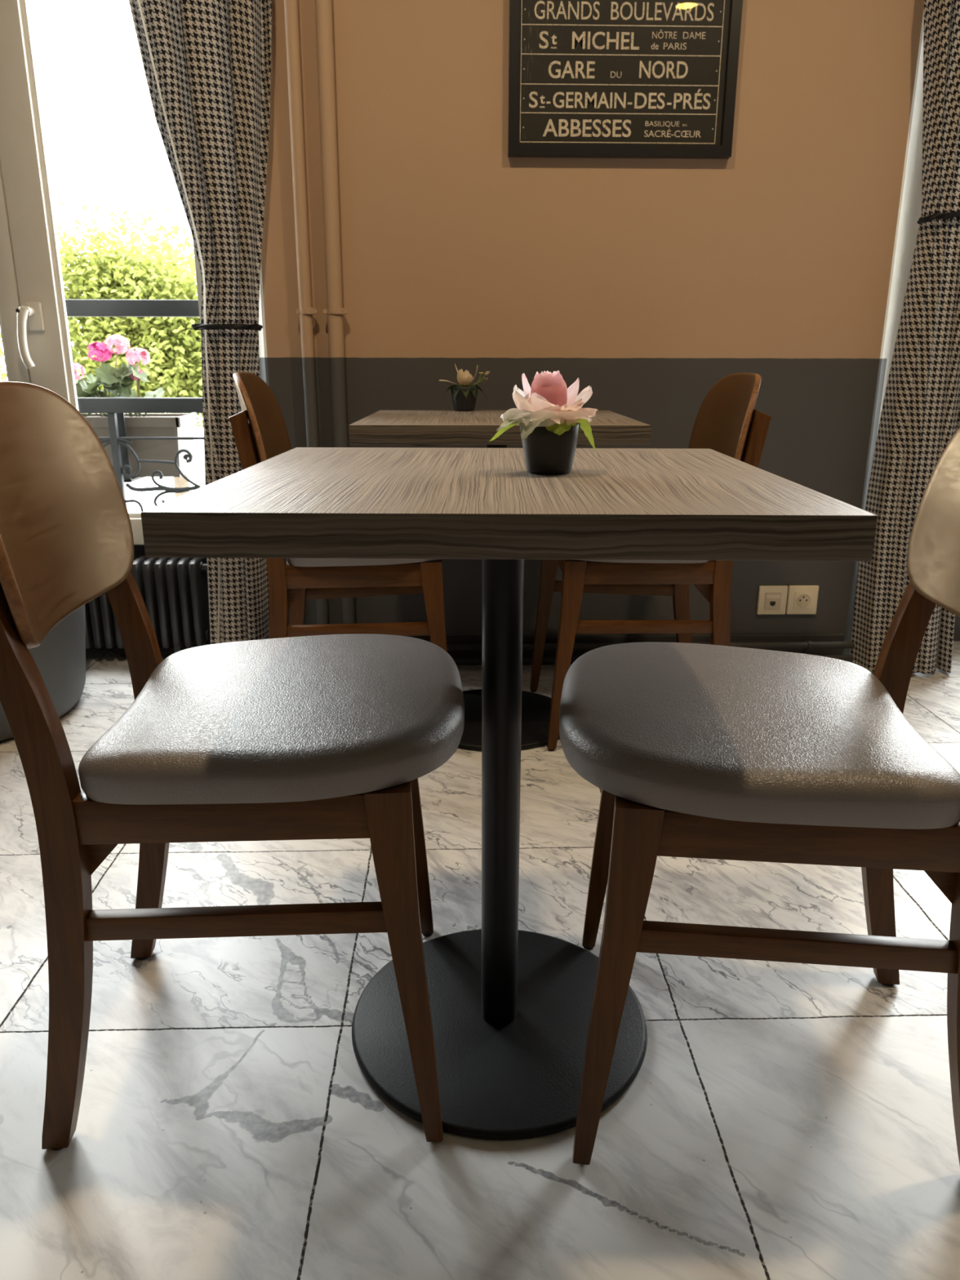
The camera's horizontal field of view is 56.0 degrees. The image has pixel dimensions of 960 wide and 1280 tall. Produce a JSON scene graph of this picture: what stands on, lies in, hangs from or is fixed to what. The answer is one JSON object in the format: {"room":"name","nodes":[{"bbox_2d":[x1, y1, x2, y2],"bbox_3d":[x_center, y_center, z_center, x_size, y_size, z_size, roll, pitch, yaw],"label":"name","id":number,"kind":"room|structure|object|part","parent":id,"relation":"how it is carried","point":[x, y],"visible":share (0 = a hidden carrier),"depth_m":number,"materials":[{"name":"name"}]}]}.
{"room":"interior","nodes":[
{"label":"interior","id":0,"kind":"room"},
{"bbox_2d":[0,641,959,1279],"bbox_3d":[0.432,1.235,-0.865,7.200,0.120,8.000,0,17,-2],"label":"floor","id":1,"kind":"structure","parent":0,"point":[777,1120],"depth_m":1.11,"materials":[{"name":"stone"}]},
{"bbox_2d":[0,604,85,741],"bbox_3d":[-1.336,-0.055,2.252,0.700,0.508,0.700,0,17,-2],"label":"planter","id":2,"kind":"object","parent":1,"relation":"on","point":[60,660],"visible":0.23,"depth_m":2.23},
{"bbox_2d":[84,555,210,653],"bbox_3d":[-1.270,-0.092,2.718,0.920,0.314,0.120,0,17,-2],"label":"radiator","id":3,"kind":"object","parent":1,"relation":"on","point":[174,591],"visible":0.36,"depth_m":2.67,"materials":[{"name":"metal"}]},
{"bbox_2d":[0,381,464,1150],"bbox_3d":[-0.279,0.124,1.108,0.519,0.847,0.452,-1,17,-4],"label":"dining chair","id":4,"kind":"object","parent":1,"relation":"on","point":[329,736],"visible":1,"depth_m":0.96,"materials":[{"name":"brown wood"}]},
{"bbox_3d":[-0.462,0.211,0.937,0.097,0.767,0.028,-1,17,-4],"label":"leg","id":5,"kind":"part","parent":4,"relation":"part of","materials":[{"name":"brown wood"}]},
{"bbox_3d":[-0.492,-0.151,1.006,0.090,0.264,0.376,-1,17,-4],"label":"backrest","id":6,"kind":"part","parent":4,"relation":"part of","materials":[{"name":"brown wood"}]},
{"bbox_3d":[-0.488,0.110,1.269,0.097,0.767,0.028,-1,17,-4],"label":"leg","id":7,"kind":"part","parent":4,"relation":"part of","materials":[{"name":"brown wood"}]},
{"bbox_3d":[-0.226,0.075,1.097,0.410,0.066,0.449,-1,17,-4],"label":"seat","id":8,"kind":"part","parent":4,"relation":"part of","materials":[{"name":"grey leather"}]},
{"bbox_3d":[-0.081,0.364,0.990,0.076,0.446,0.028,-1,17,-4],"label":"leg","id":9,"kind":"part","parent":4,"relation":"part of","materials":[{"name":"brown wood"}]},
{"bbox_3d":[-0.111,0.248,1.366,0.076,0.446,0.028,-1,17,-4],"label":"leg","id":10,"kind":"part","parent":4,"relation":"part of","materials":[{"name":"brown wood"}]},
{"bbox_2d":[228,372,447,652],"bbox_3d":[-0.290,-0.200,2.165,0.519,0.847,0.452,-1,17,-3],"label":"dining chair","id":11,"kind":"object","parent":1,"relation":"on","point":[260,431],"visible":0.46,"depth_m":1.99,"materials":[{"name":"brown wood"}]},
{"bbox_3d":[-0.475,-0.113,1.996,0.097,0.767,0.028,-1,17,-3],"label":"leg","id":12,"kind":"part","parent":11,"relation":"part of","materials":[{"name":"brown wood"}]},
{"bbox_3d":[-0.502,-0.475,2.066,0.090,0.264,0.376,-1,17,-3],"label":"backrest","id":13,"kind":"part","parent":11,"relation":"part of","materials":[{"name":"brown wood"}]},
{"bbox_3d":[-0.496,-0.215,2.329,0.097,0.767,0.028,-1,17,-3],"label":"leg","id":14,"kind":"part","parent":11,"relation":"part of","materials":[{"name":"brown wood"}]},
{"bbox_3d":[-0.236,-0.249,2.153,0.410,0.066,0.449,-1,17,-3],"label":"seat","id":15,"kind":"part","parent":11,"relation":"part of","materials":[{"name":"grey plastic"}]},
{"bbox_3d":[-0.094,0.041,2.044,0.076,0.446,0.028,-1,17,-3],"label":"leg","id":16,"kind":"part","parent":11,"relation":"part of","materials":[{"name":"brown wood"}]},
{"bbox_2d":[348,409,651,750],"bbox_3d":[0.038,-0.155,2.185,0.600,0.750,0.600,0,17,0],"label":"bistro table","id":17,"kind":"object","parent":1,"relation":"on","point":[382,427],"visible":0.44,"depth_m":1.84,"materials":[{"name":"black paint"}]},
{"bbox_2d":[439,364,489,411],"bbox_3d":[-0.036,-0.646,2.309,0.113,0.117,0.084,-14,22,-38],"label":"potted plant","id":18,"kind":"object","parent":17,"relation":"on","point":[464,396],"visible":1,"depth_m":2.30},
{"bbox_2d":[450,386,478,411],"bbox_3d":[-0.040,-0.620,2.322,0.071,0.060,0.071,0,17,-2],"label":"pot","id":19,"kind":"object","parent":18,"relation":"on","point":[464,398],"depth_m":2.30,"materials":[{"name":"black ceramic"}]},
{"bbox_2d":[140,447,877,1140],"bbox_3d":[0.027,0.168,1.131,0.600,0.750,0.600,0,17,1],"label":"bistro table","id":20,"kind":"object","parent":1,"relation":"on","point":[511,1006],"visible":0.88,"depth_m":1.04,"materials":[{"name":"laminate"}]},
{"bbox_2d":[488,370,597,475],"bbox_3d":[0.075,-0.238,0.990,0.098,0.110,0.111,12,20,33],"label":"potted flower","id":21,"kind":"object","parent":20,"relation":"on","point":[549,415],"visible":1,"depth_m":0.97,"materials":[{"name":"plant"}]},
{"bbox_2d":[520,422,580,475],"bbox_3d":[0.077,-0.214,1.004,0.067,0.054,0.067,0,17,-2],"label":"pot","id":22,"kind":"object","parent":21,"relation":"on","point":[549,448],"depth_m":0.98,"materials":[{"name":"black ceramic"}]},
{"bbox_2d":[529,373,771,751],"bbox_3d":[0.370,-0.208,2.196,0.519,0.847,0.451,-1,17,-3],"label":"dining chair","id":23,"kind":"object","parent":1,"relation":"on","point":[723,424],"visible":0.43,"depth_m":2.05,"materials":[{"name":"brown wood"}]},
{"bbox_3d":[0.177,-0.078,2.433,0.076,0.446,0.028,-1,17,-3],"label":"leg","id":24,"kind":"part","parent":23,"relation":"part of","materials":[{"name":"brown wood"}]},
{"bbox_3d":[0.196,0.038,2.056,0.076,0.446,0.028,-1,17,-3],"label":"leg","id":25,"kind":"part","parent":23,"relation":"part of","materials":[{"name":"brown wood"}]},
{"bbox_3d":[0.317,-0.256,2.179,0.410,0.066,0.449,-1,17,-3],"label":"seat","id":26,"kind":"part","parent":23,"relation":"part of","materials":[{"name":"grey plastic"}]},
{"bbox_3d":[0.558,-0.229,2.381,0.097,0.767,0.028,-1,17,-3],"label":"leg","id":27,"kind":"part","parent":23,"relation":"part of","materials":[{"name":"brown wood"}]},
{"bbox_3d":[0.584,-0.490,2.121,0.090,0.264,0.376,-1,17,-3],"label":"backrest","id":28,"kind":"part","parent":23,"relation":"part of","materials":[{"name":"brown wood"}]},
{"bbox_3d":[0.575,-0.127,2.049,0.097,0.767,0.028,-1,17,-3],"label":"leg","id":29,"kind":"part","parent":23,"relation":"part of","materials":[{"name":"brown wood"}]},
{"bbox_2d":[559,427,959,1164],"bbox_3d":[0.353,0.138,1.065,0.519,0.847,0.451,2,17,7],"label":"dining chair","id":30,"kind":"object","parent":1,"relation":"on","point":[692,750],"visible":1,"depth_m":0.92,"materials":[{"name":"grey leather"}]},
{"bbox_3d":[0.197,0.259,1.333,0.076,0.446,0.028,2,17,7],"label":"leg","id":31,"kind":"part","parent":30,"relation":"part of","materials":[{"name":"brown wood"}]},
{"bbox_3d":[0.144,0.373,0.960,0.076,0.446,0.028,2,17,7],"label":"leg","id":32,"kind":"part","parent":30,"relation":"part of","materials":[{"name":"brown wood"}]},
{"bbox_3d":[0.300,0.087,1.058,0.410,0.066,0.449,2,17,7],"label":"seat","id":33,"kind":"part","parent":30,"relation":"part of","materials":[{"name":"grey leather"}]},
{"bbox_3d":[0.571,0.128,1.216,0.097,0.767,0.028,2,17,7],"label":"leg","id":34,"kind":"part","parent":30,"relation":"part of","materials":[{"name":"brown wood"}]},
{"bbox_3d":[0.565,-0.133,0.953,0.090,0.264,0.376,2,17,7],"label":"backrest","id":35,"kind":"part","parent":30,"relation":"part of","materials":[{"name":"brown wood"}]},
{"bbox_3d":[0.524,0.229,0.886,0.097,0.767,0.028,2,17,7],"label":"leg","id":36,"kind":"part","parent":30,"relation":"part of","materials":[{"name":"brown wood"}]},
{"bbox_2d":[90,0,959,654],"bbox_3d":[0.325,-1.279,2.495,7.200,2.720,0.340,0,17,-2],"label":"wall","id":37,"kind":"structure","parent":0,"point":[786,260],"depth_m":2.39,"materials":[{"name":"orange paint"}]},
{"bbox_2d":[0,0,201,545],"bbox_3d":[-1.274,-1.241,2.423,1.200,2.015,0.172,0,17,-2],"label":"window","id":38,"kind":"structure","parent":37,"relation":"in","point":[34,327],"depth_m":2.45,"materials":[{"name":"white plastic"}]},
{"bbox_3d":[-1.561,-1.234,2.429,0.566,1.973,0.062,0,17,-2],"label":"sash","id":39,"kind":"part","parent":38,"relation":"part of","materials":[{"name":"white plastic"}]},
{"bbox_3d":[-1.240,-0.841,2.493,0.043,0.177,0.076,3,17,11],"label":"handle","id":40,"kind":"part","parent":38,"relation":"part of","materials":[{"name":"white metal"}]},
{"bbox_2d":[65,299,204,511],"bbox_3d":[-1.282,-0.540,2.921,1.440,1.052,0.048,0,17,-2],"label":"balcony railing","id":41,"kind":"object","parent":37,"relation":"attached to","point":[74,308],"visible":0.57,"depth_m":2.84,"materials":[{"name":"black metal"}]},
{"bbox_3d":[-1.170,-0.476,2.944,0.022,0.516,0.022,0,17,-2],"label":"rail post","id":42,"kind":"part","parent":41,"relation":"part of","materials":[{"name":"black metal"}]},
{"bbox_3d":[-1.282,-1.020,2.774,1.440,0.048,0.048,0,17,-2],"label":"handrail","id":43,"kind":"part","parent":41,"relation":"part of","materials":[{"name":"black metal"}]},
{"bbox_2d":[81,396,197,482],"bbox_3d":[-1.424,-0.685,3.056,0.869,0.274,0.262,0,17,-2],"label":"flower box","id":44,"kind":"object","parent":41,"relation":"hanging from","point":[153,424],"visible":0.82,"depth_m":3.00,"materials":[{"name":"plastic"}]},
{"bbox_2d":[72,362,109,417],"bbox_3d":[-1.343,-0.857,3.032,0.199,0.224,0.146,-6,18,-19],"label":"geranium","id":45,"kind":"object","parent":44,"relation":"on","point":[81,384],"visible":0.21,"depth_m":3.04,"materials":[{"name":"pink plant"}]},
{"bbox_2d":[77,334,142,417],"bbox_3d":[-1.249,-0.878,3.018,0.202,0.272,0.129,-10,20,-31],"label":"geranium","id":46,"kind":"object","parent":44,"relation":"in","point":[105,375],"visible":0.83,"depth_m":3.00,"materials":[{"name":"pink plant"}]},
{"bbox_3d":[-1.235,-0.860,3.032,0.064,0.230,0.007,-3,17,-11],"label":"stem","id":47,"kind":"part","parent":46,"relation":"part of","materials":[{"name":"green plant"}]},
{"bbox_2d":[102,347,164,417],"bbox_3d":[-1.161,-0.855,3.011,0.202,0.232,0.126,0,17,-2],"label":"geranium","id":48,"kind":"object","parent":44,"relation":"on","point":[134,373],"visible":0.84,"depth_m":3.01,"materials":[{"name":"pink plant"}]},
{"bbox_3d":[-1.148,-0.840,3.037,0.022,0.189,0.005,0,17,-2],"label":"stem","id":49,"kind":"part","parent":48,"relation":"part of","materials":[{"name":"green plant"}]},
{"bbox_3d":[-1.282,-0.744,2.858,1.440,0.046,0.040,0,17,-2],"label":"rail","id":50,"kind":"part","parent":41,"relation":"part of","materials":[{"name":"black metal"}]},
{"bbox_2d":[128,0,271,644],"bbox_3d":[-0.692,-1.072,2.254,0.472,2.438,0.117,0,17,-2],"label":"window curtain","id":51,"kind":"object","parent":37,"relation":"hanging from","point":[206,64],"visible":0.7,"depth_m":2.22,"materials":[{"name":"fabric"}]},
{"bbox_2d":[191,323,262,330],"bbox_3d":[-0.654,-0.810,2.337,0.180,0.017,0.099,0,17,-2],"label":"tieback","id":52,"kind":"object","parent":51,"relation":"attached to","point":[197,326],"visible":0.98,"depth_m":2.30,"materials":[{"name":"black fabric"}]},
{"bbox_2d":[284,0,328,624],"bbox_3d":[-0.454,-1.216,2.283,0.054,2.720,0.053,10,19,29],"label":"pipe","id":53,"kind":"object","parent":37,"relation":"attached to","point":[305,311],"visible":0.8,"depth_m":2.32,"materials":[{"name":"beige paint"}]},
{"bbox_2d":[314,0,355,623],"bbox_3d":[-0.380,-1.215,2.281,0.056,2.720,0.056,14,22,38],"label":"pipe","id":54,"kind":"object","parent":37,"relation":"attached to","point":[335,311],"visible":0.68,"depth_m":2.31,"materials":[{"name":"beige paint"}]},
{"bbox_2d":[507,0,742,159],"bbox_3d":[0.358,-1.634,2.196,0.572,0.826,0.026,0,17,-2],"label":"framed poster","id":55,"kind":"object","parent":37,"relation":"attached to","point":[588,78],"visible":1,"depth_m":2.26,"materials":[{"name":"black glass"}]},
{"bbox_2d":[411,633,844,665],"bbox_3d":[0.263,0.030,2.710,1.670,0.090,0.012,0,17,-2],"label":"baseboard","id":56,"kind":"structure","parent":37,"relation":"attached to","point":[797,637],"depth_m":2.70,"materials":[{"name":"grey wood"}]},
{"bbox_2d":[446,639,854,651],"bbox_3d":[0.283,0.016,2.681,1.670,0.027,0.058,0,17,-2],"label":"pipe","id":57,"kind":"object","parent":37,"relation":"attached to","point":[808,645],"visible":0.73,"depth_m":2.67,"materials":[{"name":"grey metal"}]},
{"bbox_2d":[451,652,853,664],"bbox_3d":[0.283,0.055,2.693,1.670,0.027,0.058,0,17,-2],"label":"pipe","id":58,"kind":"object","parent":37,"relation":"attached to","point":[526,660],"visible":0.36,"depth_m":2.67,"materials":[{"name":"grey metal"}]},
{"bbox_2d":[756,585,787,614],"bbox_3d":[0.869,-0.118,2.681,0.086,0.088,0.014,0,17,-2],"label":"socket","id":59,"kind":"object","parent":37,"relation":"attached to","point":[771,599],"visible":1,"depth_m":2.68,"materials":[{"name":"beige plastic"}]},
{"bbox_2d":[786,585,818,614],"bbox_3d":[0.959,-0.119,2.683,0.090,0.088,0.014,0,17,-2],"label":"wall socket","id":60,"kind":"object","parent":37,"relation":"attached to","point":[802,599],"visible":1,"depth_m":2.68,"materials":[{"name":"beige plastic"}]},
{"bbox_2d":[848,0,959,673],"bbox_3d":[1.266,-1.084,2.303,0.428,2.438,0.118,0,17,-2],"label":"window curtain","id":61,"kind":"object","parent":37,"relation":"hanging from","point":[920,415],"visible":0.73,"depth_m":2.39,"materials":[{"name":"fabric"}]},
{"bbox_2d":[917,210,959,224],"bbox_3d":[1.209,-1.079,2.298,0.178,0.036,0.100,0,17,-2],"label":"tieback","id":62,"kind":"object","parent":61,"relation":"attached to","point":[950,215],"visible":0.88,"depth_m":2.26,"materials":[{"name":"black fabric"}]},
{"label":"outside","id":63,"kind":"structure","parent":0,"visible":0},
{"bbox_2d":[0,169,203,497],"bbox_3d":[-3.247,-1.337,9.584,3.867,6.677,3.118,-6,18,-18],"label":"hedge","id":64,"kind":"object","parent":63,"point":[173,346],"visible":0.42,"depth_m":8.34,"materials":[{"name":"green plant"}]},
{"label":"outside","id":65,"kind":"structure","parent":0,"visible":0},
{"bbox_2d":[0,343,7,381],"bbox_3d":[-6.261,-1.238,10.372,2.791,6.019,2.759,12,21,34],"label":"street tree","id":66,"kind":"object","parent":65,"point":[2,377],"visible":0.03,"depth_m":10.24,"materials":[{"name":"green plant"}]}
]}

